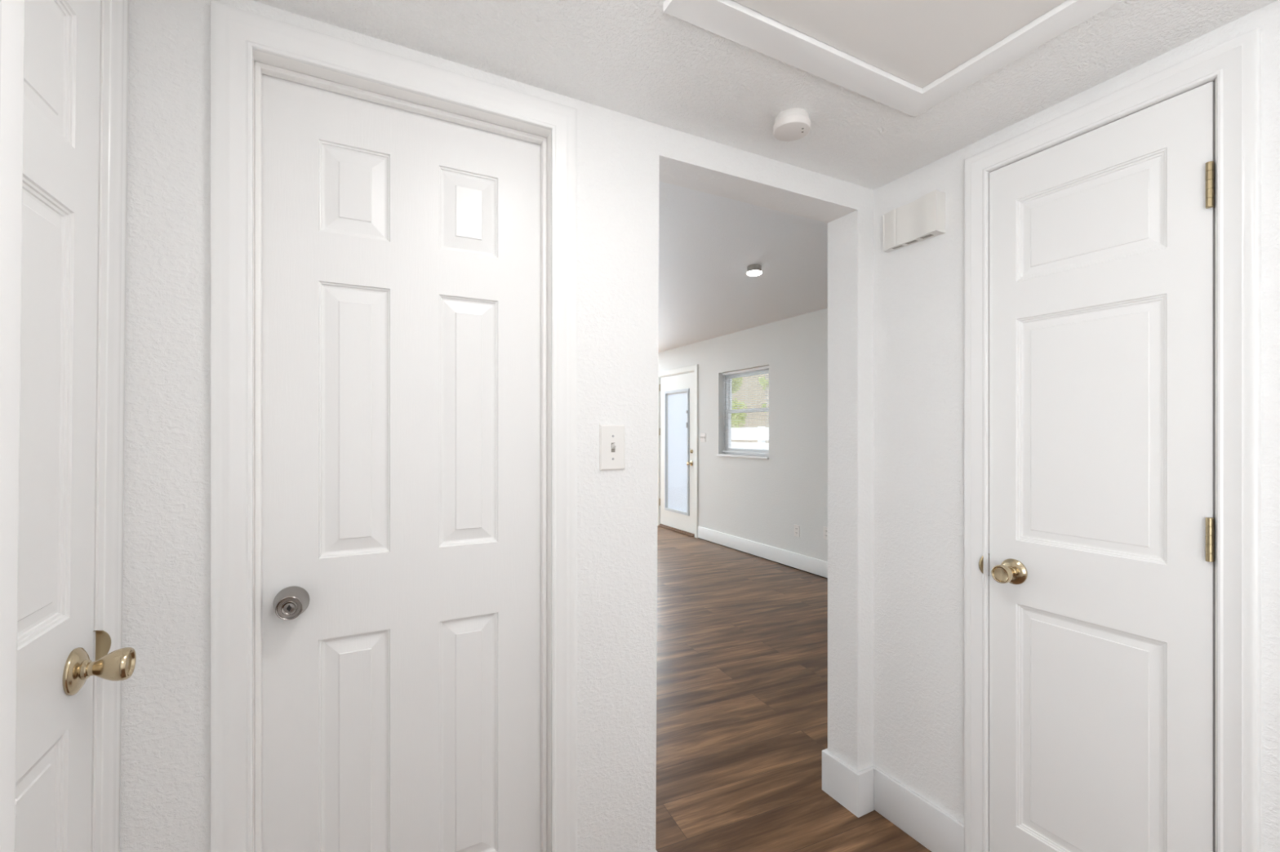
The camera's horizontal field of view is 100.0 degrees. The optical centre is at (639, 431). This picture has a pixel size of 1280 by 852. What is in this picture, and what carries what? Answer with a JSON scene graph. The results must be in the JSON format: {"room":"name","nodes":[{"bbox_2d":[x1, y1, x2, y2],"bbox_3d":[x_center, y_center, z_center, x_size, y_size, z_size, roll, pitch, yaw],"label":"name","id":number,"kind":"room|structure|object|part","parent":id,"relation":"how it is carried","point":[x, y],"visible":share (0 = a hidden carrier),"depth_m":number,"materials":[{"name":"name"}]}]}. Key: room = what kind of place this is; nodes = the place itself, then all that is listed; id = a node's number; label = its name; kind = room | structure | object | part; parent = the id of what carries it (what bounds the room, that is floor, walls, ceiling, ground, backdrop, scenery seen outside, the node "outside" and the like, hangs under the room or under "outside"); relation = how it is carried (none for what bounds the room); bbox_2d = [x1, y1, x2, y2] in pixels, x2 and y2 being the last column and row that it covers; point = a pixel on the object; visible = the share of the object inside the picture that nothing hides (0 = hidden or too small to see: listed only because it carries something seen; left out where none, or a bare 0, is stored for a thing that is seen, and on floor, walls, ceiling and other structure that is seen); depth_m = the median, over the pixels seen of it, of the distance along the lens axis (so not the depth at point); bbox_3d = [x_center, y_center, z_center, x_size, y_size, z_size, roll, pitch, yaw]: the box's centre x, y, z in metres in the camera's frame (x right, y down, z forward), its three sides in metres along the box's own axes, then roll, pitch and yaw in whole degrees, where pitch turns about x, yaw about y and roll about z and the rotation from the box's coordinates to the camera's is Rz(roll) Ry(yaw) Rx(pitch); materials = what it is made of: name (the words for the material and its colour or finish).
{"room":"hallway","nodes":[
{"label":"hallway","id":0,"kind":"room"},
{"bbox_2d":[120,0,873,851],"bbox_3d":[-0.302,0.100,1.385,6.750,2.450,0.135,0,0,-28],"label":"wall","id":1,"kind":"structure","parent":0,"point":[622,159],"depth_m":1.40,"materials":[{"name":"white paint"}]},
{"bbox_2d":[209,0,577,851],"bbox_3d":[-0.524,0.251,1.261,0.746,2.148,0.150,0,0,-28],"label":"door frame","id":2,"kind":"structure","parent":1,"relation":"attached to","point":[245,46],"depth_m":1.10,"materials":[{"name":"white wood"}]},
{"bbox_2d":[262,73,540,851],"bbox_3d":[-0.524,0.278,1.261,0.616,2.070,0.089,0,0,-28],"label":"door","id":3,"kind":"structure","parent":1,"relation":"in","point":[401,248],"depth_m":1.25,"materials":[{"name":"white wood"}]},
{"bbox_3d":[-0.736,0.365,1.131,0.066,0.066,0.053,0,0,-28],"label":"knob","id":4,"kind":"part","parent":3,"relation":"part of","materials":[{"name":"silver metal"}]},
{"bbox_2d":[599,425,625,471],"bbox_3d":[-0.070,0.042,1.419,0.073,0.120,0.020,0,0,-28],"label":"light switch","id":5,"kind":"object","parent":1,"relation":"attached to","point":[611,437],"visible":1,"depth_m":1.42,"materials":[{"name":"white plastic"}]},
{"bbox_2d":[657,307,827,561],"bbox_3d":[0.495,0.075,7.313,0.160,2.500,9.900,0,0,-28],"label":"wall","id":6,"kind":"structure","parent":0,"point":[759,500],"depth_m":5.47,"materials":[{"name":"white paint"}]},
{"bbox_2d":[658,524,694,537],"bbox_3d":[0.534,1.310,7.185,0.170,0.030,0.865,0,0,-28],"label":"threshold","id":7,"kind":"object","parent":6,"relation":"in","point":[673,529],"depth_m":7.11,"materials":[{"name":"brown wood"}]},
{"bbox_2d":[659,372,694,533],"bbox_3d":[0.474,0.268,7.159,0.113,2.047,0.892,0,0,-28],"label":"door","id":8,"kind":"structure","parent":6,"relation":"in","point":[677,430],"depth_m":7.17,"materials":[{"name":"white wood"}]},
{"bbox_3d":[0.484,0.263,7.153,0.015,1.633,0.614,0,0,-28],"label":"glass frame","id":9,"kind":"part","parent":8,"relation":"part of","materials":[{"name":"grey"}]},
{"bbox_3d":[0.627,0.402,6.820,0.070,0.066,0.066,0,0,-28],"label":"knob","id":10,"kind":"part","parent":8,"relation":"part of","materials":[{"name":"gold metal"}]},
{"bbox_2d":[657,364,698,537],"bbox_3d":[0.548,0.243,7.191,0.180,2.164,1.045,0,0,-28],"label":"door frame","id":11,"kind":"structure","parent":6,"relation":"attached to","point":[695,368],"depth_m":6.73,"materials":[{"name":"white wood"}]},
{"bbox_2d":[699,433,706,442],"bbox_3d":[0.768,0.074,6.598,0.020,0.108,0.116,0,0,-28],"label":"light switch","id":12,"kind":"object","parent":6,"relation":"attached to","point":[703,436],"visible":1,"depth_m":6.59,"materials":[{"name":"white plastic"}]},
{"bbox_2d":[716,369,768,459],"bbox_3d":[1.184,-0.203,5.969,0.177,0.975,0.886,0,0,-28],"label":"window","id":13,"kind":"structure","parent":6,"relation":"in","point":[727,433],"depth_m":6.22,"materials":[{"name":"white plastic"}]},
{"bbox_3d":[1.155,0.273,5.953,0.111,0.022,0.886,0,0,-28],"label":"sill","id":14,"kind":"part","parent":13,"relation":"part of","materials":[{"name":"white plastic"}]},
{"bbox_2d":[722,365,768,454],"bbox_3d":[1.181,-0.226,5.960,0.043,0.932,0.862,0,0,-28],"label":"window blind","id":15,"kind":"object","parent":13,"relation":"attached to","point":[766,367],"visible":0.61,"depth_m":5.94,"materials":[{"name":"white plastic"}]},
{"bbox_3d":[1.185,0.231,5.962,0.024,0.018,0.858,0,0,-28],"label":"rail","id":16,"kind":"part","parent":15,"relation":"part of","materials":[{"name":"white plastic"}]},
{"bbox_3d":[1.334,-0.219,5.676,0.024,0.890,0.002,0,0,-28],"label":"ladder cord","id":17,"kind":"part","parent":15,"relation":"part of","materials":[{"name":"white plastic"}]},
{"bbox_3d":[1.221,-0.013,5.981,0.026,0.479,0.802,0,0,-28],"label":"sash","id":18,"kind":"part","parent":13,"relation":"part of","materials":[{"name":"white plastic"}]},
{"bbox_3d":[1.246,-0.436,5.994,0.026,0.439,0.802,0,0,-28],"label":"sash","id":19,"kind":"part","parent":13,"relation":"part of","materials":[{"name":"glass"}]},
{"bbox_2d":[697,526,827,578],"bbox_3d":[1.688,1.250,4.846,0.015,0.150,4.150,0,0,-28],"label":"baseboard","id":20,"kind":"structure","parent":6,"relation":"attached to","point":[810,565],"depth_m":5.54,"materials":[{"name":"white wood"}]},
{"bbox_2d":[794,524,799,537],"bbox_3d":[1.514,0.957,5.186,0.007,0.114,0.072,0,0,-28],"label":"wall outlet","id":21,"kind":"object","parent":6,"relation":"attached to","point":[797,528],"visible":1,"depth_m":5.18,"materials":[{"name":"white plastic"}]},
{"bbox_2d":[823,526,827,539],"bbox_3d":[1.687,0.920,4.856,0.007,0.114,0.072,0,0,-28],"label":"wall outlet","id":22,"kind":"object","parent":6,"relation":"attached to","point":[825,529],"visible":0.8,"depth_m":4.86,"materials":[{"name":"white plastic"}]},
{"bbox_2d":[657,181,827,352],"bbox_3d":[-2.551,-1.147,5.683,6.750,0.057,9.565,0,0,-28],"label":"ceiling","id":23,"kind":"structure","parent":0,"point":[708,242],"depth_m":3.60,"materials":[{"name":"white paint"}]},
{"bbox_2d":[746,264,762,275],"bbox_3d":[0.774,-1.091,3.633,0.104,0.054,0.104,0,0,-28],"label":"ceiling light","id":24,"kind":"object","parent":23,"relation":"attached to","point":[753,269],"visible":1,"depth_m":3.60,"materials":[{"name":"grey glass"}]},
{"bbox_3d":[0.774,-1.070,3.633,0.101,0.012,0.101,0,0,-28],"label":"lamp shade","id":25,"kind":"part","parent":24,"relation":"part of","materials":[{"name":"white glass"}]},
{"bbox_2d":[251,0,1277,190],"bbox_3d":[0.513,-0.880,0.099,2.500,0.050,2.900,0,0,-28],"label":"ceiling","id":26,"kind":"structure","parent":0,"point":[633,58],"depth_m":1.26,"materials":[{"name":"white paint"}]},
{"bbox_2d":[773,108,810,141],"bbox_3d":[0.413,-0.834,1.462,0.099,0.041,0.099,0,0,-28],"label":"smoke detector","id":27,"kind":"object","parent":26,"relation":"attached to","point":[791,124],"visible":1,"depth_m":1.44,"materials":[{"name":"white plastic"}]},
{"bbox_2d":[662,0,1120,116],"bbox_3d":[0.552,-0.869,0.940,0.773,0.063,0.703,0,0,-28],"label":"attic hatch","id":28,"kind":"object","parent":26,"relation":"attached to","point":[909,57],"visible":1,"depth_m":1.14,"materials":[{"name":"white"}]},
{"bbox_3d":[0.552,-0.852,0.940,0.623,0.006,0.554,0,0,-28],"label":"hatch lid","id":29,"kind":"part","parent":28,"relation":"part of","materials":[{"name":"white"}]},
{"bbox_2d":[655,525,931,851],"bbox_3d":[-1.847,1.355,4.338,6.750,0.060,12.600,0,0,-28],"label":"floor","id":30,"kind":"structure","parent":0,"point":[742,647],"depth_m":2.56,"materials":[{"name":"wood"}]},
{"bbox_2d":[873,0,1279,851],"bbox_3d":[1.552,0.235,0.643,0.120,2.180,2.900,0,0,-28],"label":"wall","id":31,"kind":"structure","parent":0,"point":[918,287],"depth_m":1.70,"materials":[{"name":"white paint"}]},
{"bbox_2d":[822,748,964,851],"bbox_3d":[0.844,1.252,1.807,0.135,0.145,0.480,0,0,-28],"label":"baseboard","id":32,"kind":"structure","parent":31,"relation":"attached to","point":[931,826],"depth_m":1.82,"materials":[{"name":"white wood"}]},
{"bbox_2d":[883,190,945,252],"bbox_3d":[0.880,-0.679,1.747,0.047,0.125,0.205,0,0,-28],"label":"door chime","id":33,"kind":"object","parent":31,"relation":"attached to","point":[922,219],"visible":1,"depth_m":1.72,"materials":[{"name":"white plastic"}]},
{"bbox_2d":[978,81,1215,851],"bbox_3d":[1.098,0.283,1.346,0.103,2.061,0.479,0,0,-28],"label":"door","id":34,"kind":"structure","parent":31,"relation":"in","point":[1102,553],"depth_m":1.31,"materials":[{"name":"white paint"},{"name":"antique brass"}]},
{"bbox_3d":[1.010,0.385,1.557,0.054,0.082,0.010,0,0,-11],"label":"strike plate","id":35,"kind":"part","parent":34,"relation":"part of","materials":[{"name":"gold metal"}]},
{"bbox_3d":[1.002,0.389,1.473,0.051,0.050,0.050,0,0,-28],"label":"knob","id":36,"kind":"part","parent":34,"relation":"part of","materials":[{"name":"gold metal"}]},
{"bbox_2d":[964,27,1261,851],"bbox_3d":[1.157,0.257,1.366,0.130,2.136,0.590,0,0,-28],"label":"door frame","id":37,"kind":"structure","parent":31,"relation":"attached to","point":[1234,65],"depth_m":1.12,"materials":[{"name":"white wood"}]},
{"bbox_3d":[-0.805,0.235,0.561,0.138,2.180,0.860,0,0,-28],"label":"wall","id":38,"kind":"structure","parent":0,"visible":0},
{"bbox_2d":[14,0,136,851],"bbox_3d":[-0.768,0.282,0.644,0.111,2.062,0.633,0,0,-28],"label":"door","id":39,"kind":"structure","parent":38,"relation":"in","point":[56,668],"depth_m":0.80,"materials":[{"name":"white wood"}]},
{"bbox_3d":[-0.922,0.363,0.902,0.014,0.074,0.051,0,0,38],"label":"strike plate","id":40,"kind":"part","parent":39,"relation":"part of","materials":[{"name":"gold metal"}]},
{"bbox_3d":[-0.845,0.373,0.856,0.052,0.050,0.050,0,0,-28],"label":"knob","id":41,"kind":"part","parent":39,"relation":"part of","materials":[{"name":"gold metal"}]},
{"bbox_2d":[90,0,128,851],"bbox_3d":[-0.815,0.254,0.607,0.143,2.142,0.762,0,0,-28],"label":"door frame","id":42,"kind":"structure","parent":38,"relation":"attached to","point":[114,14],"depth_m":0.93,"materials":[{"name":"white wood"}]},
{"bbox_3d":[-0.177,0.235,-0.714,0.546,2.180,2.100,0,0,-28],"label":"wall","id":43,"kind":"structure","parent":0,"visible":0},
{"bbox_2d":[0,0,24,851],"bbox_3d":[-0.405,0.235,0.317,0.042,2.180,0.087,0,0,-28],"label":"trim","id":44,"kind":"structure","parent":43,"relation":"attached to","point":[11,11],"depth_m":0.35,"materials":[{"name":"white wood"}]},
{"label":"outside","id":45,"kind":"structure","parent":0,"visible":0},
{"bbox_3d":[4.223,1.565,13.497,60.000,0.120,60.000,0,0,-28],"label":"ground","id":46,"kind":"structure","parent":45,"visible":0},
{"bbox_2d":[673,426,768,486],"bbox_3d":[1.769,0.705,10.519,0.130,1.600,10.000,0,0,-28],"label":"fence","id":47,"kind":"object","parent":46,"relation":"on","point":[734,433],"visible":0.02,"depth_m":9.85,"materials":[{"name":"white"}]},
{"bbox_3d":[1.725,0.037,10.496,0.030,0.235,10.000,0,0,-28],"label":"rail","id":48,"kind":"part","parent":47,"relation":"part of","materials":[{"name":"white"}]},
{"bbox_3d":[1.725,0.318,10.496,0.030,0.235,10.000,0,0,-28],"label":"rail","id":49,"kind":"part","parent":47,"relation":"part of","materials":[{"name":"white"}]},
{"bbox_3d":[2.200,0.705,9.729,0.100,1.600,0.100,0,0,-28],"label":"post","id":50,"kind":"part","parent":47,"relation":"part of","materials":[{"name":"white"}]},
{"bbox_2d":[731,377,746,427],"bbox_3d":[2.046,-0.497,14.777,1.639,4.005,1.952,0,0,-28],"label":"tree","id":51,"kind":"object","parent":46,"relation":"on","point":[737,420],"visible":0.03,"depth_m":14.38,"materials":[{"name":"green plant"}]},
{"bbox_2d":[731,374,766,442],"bbox_3d":[3.474,-0.130,16.031,0.022,3.230,15.185,0,0,-28],"label":"fence","id":52,"kind":"object","parent":46,"relation":"on","point":[756,422],"visible":0.02,"depth_m":16.18,"materials":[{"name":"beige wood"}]},
{"bbox_2d":[758,373,768,443],"bbox_3d":[3.149,-0.635,13.333,0.494,4.281,0.528,0,0,-15],"label":"tree","id":53,"kind":"object","parent":46,"relation":"on","point":[767,393],"visible":0.12,"depth_m":13.21,"materials":[{"name":"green plant"}]}
]}

